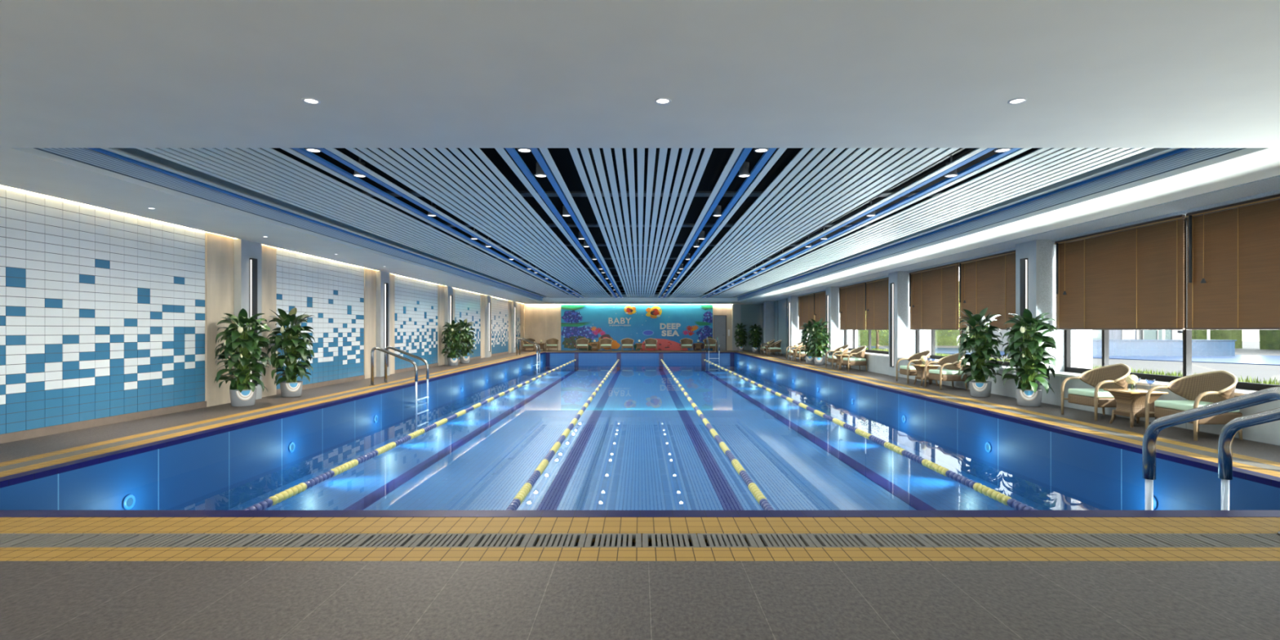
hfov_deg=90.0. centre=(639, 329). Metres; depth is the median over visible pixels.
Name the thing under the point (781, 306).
wall
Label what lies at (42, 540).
drain grate
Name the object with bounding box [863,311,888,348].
tree
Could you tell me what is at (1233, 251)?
window blind
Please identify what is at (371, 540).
drain grate
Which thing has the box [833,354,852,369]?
side table
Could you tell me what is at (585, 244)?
ceiling spotlight
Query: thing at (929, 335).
window
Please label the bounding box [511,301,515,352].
column
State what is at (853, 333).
window
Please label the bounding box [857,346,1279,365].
pool
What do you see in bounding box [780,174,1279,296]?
trim
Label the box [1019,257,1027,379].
light bar
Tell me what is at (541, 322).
wall
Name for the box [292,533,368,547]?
drain grate
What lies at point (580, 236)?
ceiling spotlight
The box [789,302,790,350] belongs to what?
diffuser
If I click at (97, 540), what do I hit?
drain grate
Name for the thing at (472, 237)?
ceiling spotlight
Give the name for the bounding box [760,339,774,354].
rattan armchair
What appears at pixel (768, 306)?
column
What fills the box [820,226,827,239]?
ceiling spotlight
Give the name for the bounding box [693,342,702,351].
side table
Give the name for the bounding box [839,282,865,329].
window blind
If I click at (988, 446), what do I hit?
underwater light
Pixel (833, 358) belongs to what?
rattan armchair
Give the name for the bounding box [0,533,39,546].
drain grate
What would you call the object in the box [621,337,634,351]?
rattan armchair
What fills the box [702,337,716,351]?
rattan armchair
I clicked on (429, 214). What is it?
ceiling spotlight
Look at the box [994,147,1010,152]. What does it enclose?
ceiling spotlight
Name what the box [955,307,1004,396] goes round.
potted plant
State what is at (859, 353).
rattan armchair
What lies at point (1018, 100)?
recessed light
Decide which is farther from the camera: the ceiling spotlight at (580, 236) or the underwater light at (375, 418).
the underwater light at (375, 418)
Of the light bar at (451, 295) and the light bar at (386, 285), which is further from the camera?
the light bar at (451, 295)
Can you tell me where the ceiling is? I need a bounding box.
[0,0,1279,304]
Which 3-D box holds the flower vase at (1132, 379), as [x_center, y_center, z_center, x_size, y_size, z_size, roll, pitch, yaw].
[6.940,0.741,9.030,0.146,0.228,0.146,0,0,0]
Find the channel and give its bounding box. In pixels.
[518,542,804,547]
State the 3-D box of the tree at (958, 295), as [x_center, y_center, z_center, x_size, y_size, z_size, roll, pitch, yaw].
[15.814,-0.451,31.002,2.929,3.509,2.761,0,0,-27]
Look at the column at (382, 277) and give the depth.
18.39 m
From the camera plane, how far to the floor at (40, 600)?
3.24 m
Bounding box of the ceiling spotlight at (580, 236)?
[577,231,585,239]
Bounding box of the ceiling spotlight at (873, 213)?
[866,200,875,216]
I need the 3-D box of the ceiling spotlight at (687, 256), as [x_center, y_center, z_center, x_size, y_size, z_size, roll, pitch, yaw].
[1.300,-2.047,17.400,0.156,0.259,0.156,0,0,0]
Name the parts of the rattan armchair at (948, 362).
leg, leg, seat, backrest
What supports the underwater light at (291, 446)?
attached to the wall at (224, 471)
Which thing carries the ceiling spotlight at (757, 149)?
attached to the ceiling
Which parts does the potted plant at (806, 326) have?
pot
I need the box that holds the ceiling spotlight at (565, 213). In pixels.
[561,205,571,216]
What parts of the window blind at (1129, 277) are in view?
ladder cord, pull cord, ladder cord, valance trim, rail, ladder cord, ladder cord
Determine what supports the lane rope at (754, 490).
on the pool water
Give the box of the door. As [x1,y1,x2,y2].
[713,315,726,350]
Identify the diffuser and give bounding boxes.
[250,259,251,382]
[385,284,386,347]
[450,295,451,324]
[488,302,489,351]
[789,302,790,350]
[827,295,828,355]
[892,284,893,365]
[1025,259,1026,329]
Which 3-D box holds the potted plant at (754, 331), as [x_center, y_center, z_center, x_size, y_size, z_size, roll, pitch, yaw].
[7.046,0.485,39.099,0.857,1.731,0.894,0,0,0]
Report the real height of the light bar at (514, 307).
2.450 m
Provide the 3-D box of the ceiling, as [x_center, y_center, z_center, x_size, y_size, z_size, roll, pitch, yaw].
[0.150,-2.125,19.750,16.100,0.850,45.500,0,0,0]
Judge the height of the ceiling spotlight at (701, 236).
0.259 m
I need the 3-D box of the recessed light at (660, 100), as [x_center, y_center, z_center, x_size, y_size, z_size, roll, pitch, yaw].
[0.170,-1.701,4.750,0.126,0.010,0.126,0,0,0]
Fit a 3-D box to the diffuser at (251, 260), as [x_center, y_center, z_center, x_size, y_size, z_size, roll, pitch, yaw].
[-7.416,-0.145,12.203,0.024,2.390,0.004,0,0,0]
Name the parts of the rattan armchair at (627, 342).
backrest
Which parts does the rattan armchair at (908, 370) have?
leg, seat, leg, backrest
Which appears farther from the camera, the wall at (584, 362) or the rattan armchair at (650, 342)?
the rattan armchair at (650, 342)
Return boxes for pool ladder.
[369,346,429,431]
[515,337,540,376]
[706,336,719,371]
[1142,386,1279,535]
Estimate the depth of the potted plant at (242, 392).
11.29 m
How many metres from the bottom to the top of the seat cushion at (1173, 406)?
0.084 m
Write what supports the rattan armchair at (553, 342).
on the floor at (40, 600)
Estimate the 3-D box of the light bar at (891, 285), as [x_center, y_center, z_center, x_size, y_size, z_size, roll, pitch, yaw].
[7.367,-0.145,18.720,0.065,2.450,0.158,0,0,0]
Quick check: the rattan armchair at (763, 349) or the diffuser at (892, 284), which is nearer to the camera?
the diffuser at (892, 284)
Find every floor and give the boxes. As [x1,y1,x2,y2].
[0,350,1279,639]
[227,371,1052,510]
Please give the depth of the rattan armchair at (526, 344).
41.13 m
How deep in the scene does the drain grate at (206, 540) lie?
4.11 m
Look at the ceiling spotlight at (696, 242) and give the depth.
14.69 m
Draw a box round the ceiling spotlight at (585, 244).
[582,239,589,247]
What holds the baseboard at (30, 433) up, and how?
attached to the wall at (104, 313)
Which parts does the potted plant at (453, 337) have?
pot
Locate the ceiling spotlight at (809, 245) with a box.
[804,235,811,247]
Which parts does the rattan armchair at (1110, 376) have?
leg, seat, leg, leg, backrest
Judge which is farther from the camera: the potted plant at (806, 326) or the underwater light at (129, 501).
the potted plant at (806, 326)
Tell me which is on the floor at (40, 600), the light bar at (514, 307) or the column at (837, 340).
the column at (837, 340)
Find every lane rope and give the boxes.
[242,359,576,510]
[506,359,619,510]
[660,359,773,510]
[703,359,1037,510]
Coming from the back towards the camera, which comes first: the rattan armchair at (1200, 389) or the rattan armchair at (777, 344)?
the rattan armchair at (777, 344)
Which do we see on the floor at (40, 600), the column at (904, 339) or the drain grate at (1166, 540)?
the column at (904, 339)
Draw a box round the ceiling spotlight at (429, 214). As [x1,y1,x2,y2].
[426,201,436,216]
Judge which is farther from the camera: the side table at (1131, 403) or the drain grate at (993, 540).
the side table at (1131, 403)
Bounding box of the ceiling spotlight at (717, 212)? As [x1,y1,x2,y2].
[712,204,721,216]
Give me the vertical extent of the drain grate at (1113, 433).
0.060 m
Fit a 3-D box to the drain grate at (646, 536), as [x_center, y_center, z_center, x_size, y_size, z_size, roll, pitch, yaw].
[0.193,1.380,4.110,0.357,0.060,0.272,0,0,0]
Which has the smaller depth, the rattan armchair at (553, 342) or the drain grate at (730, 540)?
the drain grate at (730, 540)
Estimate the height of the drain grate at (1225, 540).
0.060 m
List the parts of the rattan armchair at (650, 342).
backrest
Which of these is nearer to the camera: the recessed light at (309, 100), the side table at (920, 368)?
the recessed light at (309, 100)
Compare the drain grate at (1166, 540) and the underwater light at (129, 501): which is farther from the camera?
the underwater light at (129, 501)
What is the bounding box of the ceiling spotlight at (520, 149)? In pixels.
[517,147,532,152]
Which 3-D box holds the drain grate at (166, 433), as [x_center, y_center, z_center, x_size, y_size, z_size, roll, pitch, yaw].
[-6.195,1.380,21.675,0.224,0.060,34.840,0,0,0]
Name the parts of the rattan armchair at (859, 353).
leg, leg, seat, backrest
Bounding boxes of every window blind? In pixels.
[797,293,814,329]
[813,290,826,328]
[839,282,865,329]
[865,277,888,329]
[909,262,959,329]
[958,250,1015,329]
[1053,214,1185,329]
[1185,194,1279,329]
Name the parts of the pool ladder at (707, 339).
handrail, handrail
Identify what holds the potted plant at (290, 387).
on the floor at (40, 600)
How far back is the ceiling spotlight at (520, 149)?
6.83 m
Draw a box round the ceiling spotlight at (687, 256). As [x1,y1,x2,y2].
[684,253,690,259]
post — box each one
[1162,329,1164,339]
[1207,329,1209,339]
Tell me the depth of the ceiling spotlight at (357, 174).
7.95 m
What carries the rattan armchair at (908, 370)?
on the floor at (40, 600)
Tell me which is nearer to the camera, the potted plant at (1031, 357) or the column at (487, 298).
the potted plant at (1031, 357)
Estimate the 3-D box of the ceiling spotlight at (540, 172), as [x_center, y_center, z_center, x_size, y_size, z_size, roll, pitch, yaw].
[-1.235,-2.047,7.980,0.156,0.259,0.156,0,0,0]
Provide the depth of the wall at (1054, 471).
9.61 m
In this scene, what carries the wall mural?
attached to the wall at (541, 322)
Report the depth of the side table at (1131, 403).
8.89 m
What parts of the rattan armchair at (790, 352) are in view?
backrest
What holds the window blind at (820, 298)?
attached to the wall at (1267, 433)
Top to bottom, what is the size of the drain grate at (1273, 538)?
0.060 m
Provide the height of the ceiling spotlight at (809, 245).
0.259 m
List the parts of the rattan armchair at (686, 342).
backrest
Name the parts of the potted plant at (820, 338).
pot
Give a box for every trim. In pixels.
[0,351,1279,517]
[0,351,1279,560]
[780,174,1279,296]
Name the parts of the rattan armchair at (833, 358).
leg, seat, leg, backrest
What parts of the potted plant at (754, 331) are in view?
pot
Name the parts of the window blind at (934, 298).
valance trim, rail, ladder cord, ladder cord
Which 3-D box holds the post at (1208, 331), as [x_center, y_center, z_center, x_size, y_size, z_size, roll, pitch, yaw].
[30.200,0.350,34.000,0.260,1.900,0.260,0,0,0]
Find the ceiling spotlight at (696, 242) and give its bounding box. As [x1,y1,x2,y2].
[693,238,699,247]
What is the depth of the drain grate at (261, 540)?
4.11 m
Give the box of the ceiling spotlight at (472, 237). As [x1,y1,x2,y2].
[470,227,478,239]
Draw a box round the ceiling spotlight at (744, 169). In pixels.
[737,160,750,177]
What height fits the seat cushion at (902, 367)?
0.084 m
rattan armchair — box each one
[521,337,535,351]
[545,337,559,351]
[576,337,589,351]
[599,337,612,351]
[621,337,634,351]
[644,337,657,351]
[680,337,693,351]
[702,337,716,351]
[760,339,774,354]
[766,339,782,355]
[786,342,804,359]
[795,345,813,361]
[825,344,849,368]
[840,345,866,371]
[896,350,932,383]
[924,352,967,390]
[1060,363,1135,421]
[1145,370,1242,440]
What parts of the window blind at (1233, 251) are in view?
ladder cord, pull cord, valance trim, rail, ladder cord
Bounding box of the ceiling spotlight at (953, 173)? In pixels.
[944,155,958,177]
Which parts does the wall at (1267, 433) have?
window sill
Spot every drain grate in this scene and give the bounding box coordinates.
[0,351,538,471]
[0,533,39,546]
[0,533,94,547]
[57,533,149,547]
[116,533,204,547]
[174,533,258,547]
[233,533,313,547]
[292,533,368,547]
[350,533,422,547]
[408,533,477,547]
[466,533,532,547]
[525,533,586,547]
[583,533,641,547]
[642,533,699,547]
[697,533,758,547]
[740,351,1279,471]
[751,533,816,547]
[806,533,875,547]
[861,533,933,547]
[915,533,991,547]
[970,533,1050,547]
[1025,533,1108,547]
[1080,533,1167,547]
[1134,533,1225,547]
[1189,533,1279,547]
[1244,533,1279,546]
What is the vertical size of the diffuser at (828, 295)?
2.390 m
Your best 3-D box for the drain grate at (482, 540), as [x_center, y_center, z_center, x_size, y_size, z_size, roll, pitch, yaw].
[-0.895,1.380,4.110,0.357,0.060,0.272,0,0,0]
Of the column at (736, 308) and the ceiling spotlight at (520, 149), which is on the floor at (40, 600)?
the column at (736, 308)
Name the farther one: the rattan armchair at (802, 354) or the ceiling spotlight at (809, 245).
the rattan armchair at (802, 354)
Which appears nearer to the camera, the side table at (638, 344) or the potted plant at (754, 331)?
the potted plant at (754, 331)
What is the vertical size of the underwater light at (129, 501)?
0.170 m
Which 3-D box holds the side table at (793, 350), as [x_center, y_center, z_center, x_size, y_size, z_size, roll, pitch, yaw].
[7.000,1.106,28.350,0.520,0.501,0.520,0,0,0]
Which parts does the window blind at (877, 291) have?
ladder cord, ladder cord, ladder cord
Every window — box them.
[844,329,888,354]
[915,329,1015,366]
[1064,217,1279,391]
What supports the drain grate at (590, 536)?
on the channel
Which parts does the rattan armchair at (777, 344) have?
seat, backrest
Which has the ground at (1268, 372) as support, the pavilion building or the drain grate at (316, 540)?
the pavilion building
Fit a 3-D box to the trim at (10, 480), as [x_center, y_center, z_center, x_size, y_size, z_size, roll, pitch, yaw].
[0.000,1.375,21.680,11.680,0.059,34.140,0,0,0]
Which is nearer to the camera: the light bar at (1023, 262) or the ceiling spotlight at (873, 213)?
the ceiling spotlight at (873, 213)
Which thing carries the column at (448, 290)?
on the floor at (40, 600)
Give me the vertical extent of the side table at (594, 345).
0.501 m
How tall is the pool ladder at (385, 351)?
2.068 m
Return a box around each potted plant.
[213,308,271,406]
[266,307,315,397]
[440,320,465,365]
[455,318,475,363]
[733,323,747,351]
[748,324,762,351]
[800,320,817,363]
[807,318,831,364]
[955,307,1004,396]
[1001,308,1057,406]
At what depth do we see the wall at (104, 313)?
9.88 m
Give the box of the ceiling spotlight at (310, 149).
[305,147,321,152]
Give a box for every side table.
[537,342,545,351]
[590,342,598,351]
[635,342,643,351]
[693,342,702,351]
[764,345,774,355]
[791,349,804,360]
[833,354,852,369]
[911,364,941,386]
[1103,388,1168,427]
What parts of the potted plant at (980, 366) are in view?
pot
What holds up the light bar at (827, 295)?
attached to the column at (837, 340)
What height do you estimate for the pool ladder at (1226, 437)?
2.100 m
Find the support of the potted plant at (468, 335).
on the floor at (40, 600)
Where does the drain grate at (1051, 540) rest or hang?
on the channel
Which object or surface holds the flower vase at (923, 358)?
on the side table at (920, 368)
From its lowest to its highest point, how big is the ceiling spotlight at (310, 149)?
0.259 m
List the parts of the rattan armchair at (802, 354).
seat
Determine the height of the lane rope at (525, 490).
0.100 m
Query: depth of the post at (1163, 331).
34.55 m
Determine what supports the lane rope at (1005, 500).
on the pool water
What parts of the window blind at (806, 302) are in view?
ladder cord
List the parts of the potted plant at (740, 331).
pot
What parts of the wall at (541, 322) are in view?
glass panel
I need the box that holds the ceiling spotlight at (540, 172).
[534,161,546,177]
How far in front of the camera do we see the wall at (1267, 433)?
10.95 m
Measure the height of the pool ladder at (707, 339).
2.069 m
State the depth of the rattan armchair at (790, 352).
28.96 m
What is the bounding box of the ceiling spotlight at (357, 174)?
[352,156,366,177]
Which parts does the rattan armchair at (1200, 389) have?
leg, seat, backrest, leg, leg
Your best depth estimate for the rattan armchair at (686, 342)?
41.23 m
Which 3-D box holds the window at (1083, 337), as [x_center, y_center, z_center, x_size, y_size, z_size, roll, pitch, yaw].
[8.190,-0.150,9.385,0.520,3.200,6.440,0,0,0]
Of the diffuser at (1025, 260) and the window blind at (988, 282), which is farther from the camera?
the window blind at (988, 282)
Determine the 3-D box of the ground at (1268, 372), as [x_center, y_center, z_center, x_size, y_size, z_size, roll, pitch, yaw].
[39.075,1.500,25.000,61.850,0.400,110.000,0,0,0]
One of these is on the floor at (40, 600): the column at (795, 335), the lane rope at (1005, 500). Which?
the column at (795, 335)
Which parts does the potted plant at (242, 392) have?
flower, pot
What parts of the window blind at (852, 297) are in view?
ladder cord, ladder cord, rail, ladder cord, ladder cord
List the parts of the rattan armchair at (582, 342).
backrest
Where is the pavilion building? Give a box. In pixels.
[975,329,1179,351]
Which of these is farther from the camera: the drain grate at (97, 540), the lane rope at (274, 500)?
the lane rope at (274, 500)
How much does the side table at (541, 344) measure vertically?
0.501 m
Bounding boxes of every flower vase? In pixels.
[920,355,927,364]
[1125,374,1137,391]
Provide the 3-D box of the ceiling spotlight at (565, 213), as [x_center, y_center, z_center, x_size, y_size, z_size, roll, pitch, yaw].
[-1.235,-2.047,10.750,0.156,0.259,0.156,0,0,0]
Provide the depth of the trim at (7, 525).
4.35 m
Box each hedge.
[825,280,1242,348]
[1258,329,1279,350]
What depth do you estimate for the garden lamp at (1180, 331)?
34.15 m
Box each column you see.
[233,239,262,399]
[376,271,389,377]
[444,286,453,364]
[484,295,490,357]
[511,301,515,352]
[732,303,741,350]
[763,301,773,352]
[788,295,802,357]
[826,286,849,364]
[888,271,923,377]
[1015,240,1075,398]
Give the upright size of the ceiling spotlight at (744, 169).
0.259 m
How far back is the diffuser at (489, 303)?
31.52 m
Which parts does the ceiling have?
mounting rail, mounting rail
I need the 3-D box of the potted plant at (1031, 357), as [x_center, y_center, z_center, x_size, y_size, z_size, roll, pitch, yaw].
[6.937,0.485,11.421,0.857,1.731,0.894,0,0,32]
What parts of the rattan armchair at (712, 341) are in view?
backrest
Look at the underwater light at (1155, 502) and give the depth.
7.04 m
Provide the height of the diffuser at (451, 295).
2.390 m
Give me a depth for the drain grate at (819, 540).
4.11 m
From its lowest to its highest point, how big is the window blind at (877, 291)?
1.640 m
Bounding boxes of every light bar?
[248,257,257,386]
[384,283,388,366]
[449,294,453,351]
[488,302,490,351]
[514,306,515,347]
[788,302,790,350]
[826,294,828,357]
[889,283,893,367]
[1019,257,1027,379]
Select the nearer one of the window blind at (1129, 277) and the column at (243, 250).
the window blind at (1129, 277)
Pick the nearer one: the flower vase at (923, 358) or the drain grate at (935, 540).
the drain grate at (935, 540)
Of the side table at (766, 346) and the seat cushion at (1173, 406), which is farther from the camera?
the side table at (766, 346)
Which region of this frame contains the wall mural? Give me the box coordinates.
[560,304,712,350]
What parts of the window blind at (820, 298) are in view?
ladder cord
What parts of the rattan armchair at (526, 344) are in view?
backrest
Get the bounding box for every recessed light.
[302,97,320,104]
[654,97,671,104]
[1007,97,1026,104]
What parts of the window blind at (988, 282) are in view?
valance trim, ladder cord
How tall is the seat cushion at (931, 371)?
0.084 m
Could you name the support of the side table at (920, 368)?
on the floor at (40, 600)
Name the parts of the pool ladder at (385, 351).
handrail, handrail, leg, leg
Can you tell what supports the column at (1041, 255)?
on the floor at (40, 600)
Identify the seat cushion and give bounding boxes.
[843,357,866,360]
[899,365,915,369]
[928,369,965,374]
[1067,388,1114,397]
[1154,400,1239,412]
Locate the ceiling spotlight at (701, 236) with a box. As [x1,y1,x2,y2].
[697,230,705,239]
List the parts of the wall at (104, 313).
tile panel, tile panel, tile panel, tile panel, tile panel, tile panel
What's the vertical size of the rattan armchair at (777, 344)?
0.838 m
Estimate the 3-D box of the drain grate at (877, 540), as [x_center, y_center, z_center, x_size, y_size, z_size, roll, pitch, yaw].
[1.645,1.380,4.110,0.357,0.060,0.272,0,0,0]
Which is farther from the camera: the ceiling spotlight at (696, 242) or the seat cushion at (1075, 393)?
the ceiling spotlight at (696, 242)
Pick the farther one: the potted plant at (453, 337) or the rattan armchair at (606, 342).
the rattan armchair at (606, 342)
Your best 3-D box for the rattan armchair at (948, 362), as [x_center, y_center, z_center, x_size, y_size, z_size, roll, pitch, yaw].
[7.099,0.933,14.789,0.713,0.838,0.851,0,0,-1]
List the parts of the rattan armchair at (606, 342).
backrest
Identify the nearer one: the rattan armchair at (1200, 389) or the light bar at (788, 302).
the rattan armchair at (1200, 389)
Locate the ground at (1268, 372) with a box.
[857,341,1279,383]
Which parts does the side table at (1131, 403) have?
leg, leg, leg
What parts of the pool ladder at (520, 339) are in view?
handrail, handrail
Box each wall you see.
[0,185,524,434]
[0,353,546,510]
[524,303,759,350]
[546,353,733,371]
[733,353,1279,510]
[760,297,788,355]
[792,347,1279,445]
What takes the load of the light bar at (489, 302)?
attached to the column at (487, 298)
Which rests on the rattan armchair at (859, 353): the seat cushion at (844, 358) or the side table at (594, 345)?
the seat cushion at (844, 358)
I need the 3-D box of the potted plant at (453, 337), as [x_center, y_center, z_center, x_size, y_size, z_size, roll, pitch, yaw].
[-7.103,0.485,24.298,0.857,1.731,0.894,0,0,-30]
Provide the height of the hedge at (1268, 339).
4.746 m
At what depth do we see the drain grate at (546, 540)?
4.11 m
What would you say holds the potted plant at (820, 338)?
on the floor at (40, 600)
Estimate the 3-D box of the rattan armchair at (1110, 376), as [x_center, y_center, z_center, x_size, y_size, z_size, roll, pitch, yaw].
[7.099,0.933,9.879,0.713,0.838,0.851,0,0,-1]
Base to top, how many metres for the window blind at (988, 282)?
1.640 m
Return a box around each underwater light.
[122,493,135,510]
[288,441,294,452]
[373,414,377,422]
[902,414,906,422]
[985,441,991,452]
[1144,496,1157,509]
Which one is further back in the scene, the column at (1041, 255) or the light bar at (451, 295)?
the light bar at (451, 295)
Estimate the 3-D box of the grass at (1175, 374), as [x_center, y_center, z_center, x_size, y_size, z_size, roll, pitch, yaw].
[8.898,0.750,17.504,0.853,0.160,29.031,0,0,0]
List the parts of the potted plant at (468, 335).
pot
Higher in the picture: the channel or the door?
the door
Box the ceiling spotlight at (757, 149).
[754,147,768,152]
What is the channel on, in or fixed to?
in the floor at (40, 600)
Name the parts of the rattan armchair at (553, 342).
backrest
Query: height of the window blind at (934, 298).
1.640 m
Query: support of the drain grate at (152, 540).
on the channel
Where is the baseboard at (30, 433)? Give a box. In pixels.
[0,348,524,444]
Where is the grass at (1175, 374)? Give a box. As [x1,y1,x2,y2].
[823,344,1279,385]
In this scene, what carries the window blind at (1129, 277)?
attached to the wall at (1267, 433)
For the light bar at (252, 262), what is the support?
attached to the column at (243, 250)
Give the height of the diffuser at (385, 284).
2.390 m
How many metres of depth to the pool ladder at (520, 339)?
33.80 m
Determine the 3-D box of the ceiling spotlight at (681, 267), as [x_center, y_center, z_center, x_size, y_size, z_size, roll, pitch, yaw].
[1.300,-2.047,20.200,0.156,0.259,0.156,0,0,0]
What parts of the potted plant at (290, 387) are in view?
pot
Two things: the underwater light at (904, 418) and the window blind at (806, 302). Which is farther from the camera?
the window blind at (806, 302)
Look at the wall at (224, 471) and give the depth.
9.44 m
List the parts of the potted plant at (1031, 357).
flower, pot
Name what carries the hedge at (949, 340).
on the ground at (1268, 372)
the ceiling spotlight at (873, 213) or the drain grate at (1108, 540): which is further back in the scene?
the ceiling spotlight at (873, 213)
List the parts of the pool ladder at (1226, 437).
leg, handrail, leg, handrail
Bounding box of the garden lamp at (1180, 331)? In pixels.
[1177,329,1182,339]
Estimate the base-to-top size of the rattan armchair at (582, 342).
0.838 m
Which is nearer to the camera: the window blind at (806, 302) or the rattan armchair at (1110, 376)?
the rattan armchair at (1110, 376)
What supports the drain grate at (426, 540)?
on the channel
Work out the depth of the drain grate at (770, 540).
4.11 m
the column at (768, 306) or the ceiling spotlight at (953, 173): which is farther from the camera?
the column at (768, 306)
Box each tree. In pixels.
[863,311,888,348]
[945,294,961,346]
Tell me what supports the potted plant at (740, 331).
on the floor at (40, 600)
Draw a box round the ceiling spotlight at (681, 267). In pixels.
[678,263,683,269]
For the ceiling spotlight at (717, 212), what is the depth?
10.70 m
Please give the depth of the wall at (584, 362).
38.57 m
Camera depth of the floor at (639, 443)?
12.42 m

